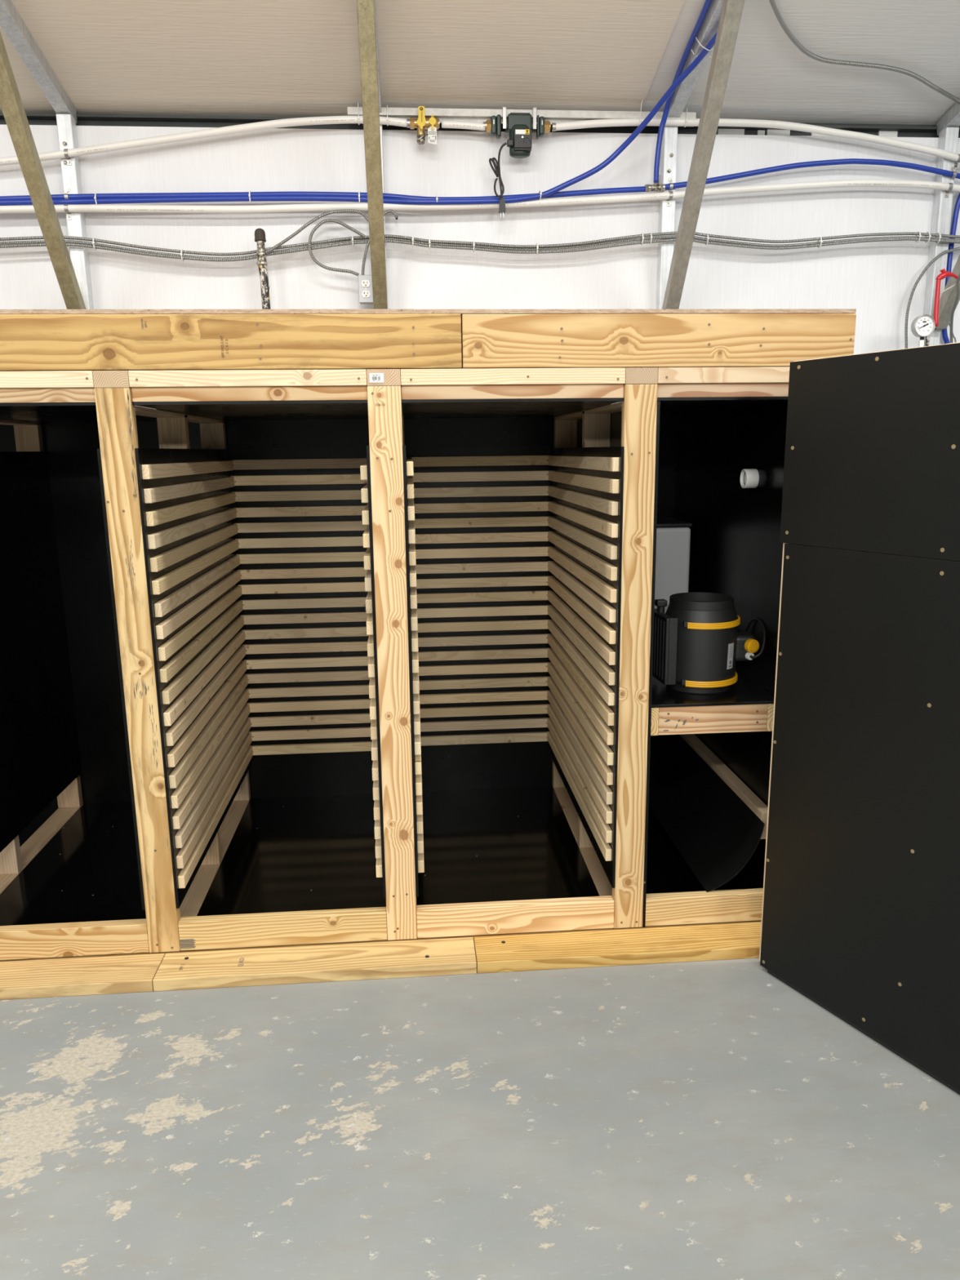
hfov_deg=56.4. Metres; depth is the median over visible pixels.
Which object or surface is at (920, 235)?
cable tie
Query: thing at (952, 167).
clamp
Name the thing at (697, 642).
fan
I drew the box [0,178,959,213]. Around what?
pipe
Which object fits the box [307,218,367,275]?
cable
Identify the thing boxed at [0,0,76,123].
rafter
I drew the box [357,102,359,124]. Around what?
cable tie
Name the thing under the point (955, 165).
clamp
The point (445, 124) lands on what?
pipe
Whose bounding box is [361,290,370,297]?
receptacle
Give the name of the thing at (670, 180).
clamp
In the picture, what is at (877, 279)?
wall
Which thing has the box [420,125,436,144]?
paper tag
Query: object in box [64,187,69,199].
clamp
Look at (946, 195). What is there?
clamp
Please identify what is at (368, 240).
cable
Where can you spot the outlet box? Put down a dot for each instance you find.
(365, 282)
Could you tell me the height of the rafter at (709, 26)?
1.167 m
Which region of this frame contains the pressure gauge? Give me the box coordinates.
[911,314,935,346]
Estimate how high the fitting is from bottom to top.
0.064 m
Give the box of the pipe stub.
[739,468,766,488]
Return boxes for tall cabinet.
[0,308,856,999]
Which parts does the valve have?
handle, drain handle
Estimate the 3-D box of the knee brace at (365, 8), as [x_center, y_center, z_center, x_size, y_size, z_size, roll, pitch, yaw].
[-0.390,-1.694,3.294,0.057,1.082,0.794,-2,12,-4]
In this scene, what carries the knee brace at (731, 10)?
attached to the steel post at (669, 140)
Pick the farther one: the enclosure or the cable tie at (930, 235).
the cable tie at (930, 235)
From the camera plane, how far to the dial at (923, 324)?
3.66 m
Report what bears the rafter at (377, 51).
attached to the ceiling
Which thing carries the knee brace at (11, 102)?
attached to the steel post at (66, 123)
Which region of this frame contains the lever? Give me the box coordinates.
[924,268,957,346]
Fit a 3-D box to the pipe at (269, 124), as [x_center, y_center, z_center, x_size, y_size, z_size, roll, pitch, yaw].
[-1.161,-1.985,3.563,1.747,0.210,0.028,-2,12,-4]
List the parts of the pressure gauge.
stem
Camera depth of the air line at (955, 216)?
3.91 m
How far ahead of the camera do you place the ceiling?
3.36 m
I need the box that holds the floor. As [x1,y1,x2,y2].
[0,957,959,1279]
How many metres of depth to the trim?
3.71 m
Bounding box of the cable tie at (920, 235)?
[915,231,921,242]
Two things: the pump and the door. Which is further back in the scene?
the pump
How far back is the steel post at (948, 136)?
3.88 m
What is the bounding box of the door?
[759,342,959,1094]
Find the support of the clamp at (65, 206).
attached to the steel post at (66, 123)
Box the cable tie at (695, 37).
[695,36,713,50]
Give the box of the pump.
[483,106,555,217]
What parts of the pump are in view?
power cord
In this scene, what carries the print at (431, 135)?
attached to the paper tag
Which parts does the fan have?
bracket knob, speed knob, power cord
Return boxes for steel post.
[56,114,93,309]
[379,124,387,298]
[656,125,677,308]
[923,127,959,346]
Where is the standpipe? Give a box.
[254,227,270,309]
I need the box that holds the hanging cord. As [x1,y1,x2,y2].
[949,274,959,342]
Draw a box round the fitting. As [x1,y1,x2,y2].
[644,174,665,191]
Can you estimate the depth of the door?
2.15 m
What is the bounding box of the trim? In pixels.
[0,112,959,137]
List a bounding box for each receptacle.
[361,280,369,286]
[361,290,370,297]
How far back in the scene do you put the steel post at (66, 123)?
3.60 m
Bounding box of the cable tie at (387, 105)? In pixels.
[386,105,388,125]
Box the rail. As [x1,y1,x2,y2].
[347,106,696,126]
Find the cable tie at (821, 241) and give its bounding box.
[817,236,822,248]
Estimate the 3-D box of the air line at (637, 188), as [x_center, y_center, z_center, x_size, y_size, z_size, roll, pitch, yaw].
[-0.672,-1.815,3.642,2.759,0.086,0.022,-2,12,-4]
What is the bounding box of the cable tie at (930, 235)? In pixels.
[924,231,931,243]
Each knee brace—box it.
[0,31,86,309]
[356,0,387,308]
[662,0,744,308]
[932,254,959,329]
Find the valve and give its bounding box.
[406,106,439,144]
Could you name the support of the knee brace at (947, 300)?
attached to the steel post at (948, 136)
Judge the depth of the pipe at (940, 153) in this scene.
3.71 m
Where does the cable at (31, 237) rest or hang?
attached to the cable at (668, 236)
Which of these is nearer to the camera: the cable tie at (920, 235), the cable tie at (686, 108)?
the cable tie at (686, 108)
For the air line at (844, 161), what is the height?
0.130 m
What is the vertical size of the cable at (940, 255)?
0.614 m
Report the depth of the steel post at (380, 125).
3.66 m
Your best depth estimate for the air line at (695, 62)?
3.62 m
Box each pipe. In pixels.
[0,115,407,165]
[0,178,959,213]
[441,120,484,130]
[555,118,958,161]
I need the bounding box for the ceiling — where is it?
[0,0,959,124]
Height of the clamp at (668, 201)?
0.055 m
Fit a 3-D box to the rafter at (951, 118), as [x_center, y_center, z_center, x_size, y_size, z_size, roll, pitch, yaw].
[2.166,-2.292,1.578,0.057,1.167,4.459,-2,12,-4]
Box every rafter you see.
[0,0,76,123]
[374,0,382,112]
[662,0,723,117]
[936,102,959,135]
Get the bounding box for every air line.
[0,31,717,205]
[0,186,648,199]
[653,0,712,182]
[662,158,959,189]
[942,192,959,343]
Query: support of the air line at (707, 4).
attached to the rafter at (709, 26)
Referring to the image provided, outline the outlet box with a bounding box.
[357,275,373,303]
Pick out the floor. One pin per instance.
(700, 1120)
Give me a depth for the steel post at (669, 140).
3.78 m
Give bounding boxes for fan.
[652,591,766,694]
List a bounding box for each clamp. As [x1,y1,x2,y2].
[63,148,71,164]
[63,204,71,219]
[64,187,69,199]
[666,191,672,206]
[668,177,673,189]
[944,182,952,197]
[950,166,956,177]
[953,153,959,168]
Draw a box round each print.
[427,131,435,142]
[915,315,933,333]
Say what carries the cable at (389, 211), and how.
attached to the cable at (26, 245)
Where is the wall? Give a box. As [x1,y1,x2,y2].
[0,124,959,408]
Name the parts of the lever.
lever post, lever arm, lever rod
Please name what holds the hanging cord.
hanging from the lever
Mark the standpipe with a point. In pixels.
(260, 233)
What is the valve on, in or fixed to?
attached to the pipe at (269, 124)
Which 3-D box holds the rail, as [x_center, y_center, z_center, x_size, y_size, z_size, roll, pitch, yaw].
[0.179,-2.130,3.640,1.422,0.045,0.027,-2,12,-4]
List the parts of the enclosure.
lid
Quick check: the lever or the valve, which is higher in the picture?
the valve
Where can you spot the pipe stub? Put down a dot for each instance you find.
(749, 477)
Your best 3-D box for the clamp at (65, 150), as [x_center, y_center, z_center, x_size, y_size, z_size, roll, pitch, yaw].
[-1.633,-1.915,3.541,0.016,0.055,0.033,-2,12,-4]
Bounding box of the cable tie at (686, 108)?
[684,108,687,127]
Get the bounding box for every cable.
[0,231,959,255]
[0,235,959,258]
[0,237,959,261]
[265,208,397,253]
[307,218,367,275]
[361,239,369,275]
[768,0,959,104]
[904,246,959,348]
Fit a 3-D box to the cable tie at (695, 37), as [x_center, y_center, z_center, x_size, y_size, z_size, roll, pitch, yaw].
[0.798,-2.182,3.245,0.078,0.097,0.064,8,15,37]
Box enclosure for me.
[654,515,692,613]
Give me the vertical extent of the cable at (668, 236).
0.107 m
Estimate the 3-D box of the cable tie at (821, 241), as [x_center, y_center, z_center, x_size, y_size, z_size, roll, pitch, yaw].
[1.453,-1.700,3.824,0.007,0.045,0.038,-2,12,-4]
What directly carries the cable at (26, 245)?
attached to the steel post at (380, 125)
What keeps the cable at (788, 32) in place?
attached to the ceiling
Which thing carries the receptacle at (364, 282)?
attached to the outlet box
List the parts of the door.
rail, panel, rail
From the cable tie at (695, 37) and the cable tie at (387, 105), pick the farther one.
the cable tie at (387, 105)

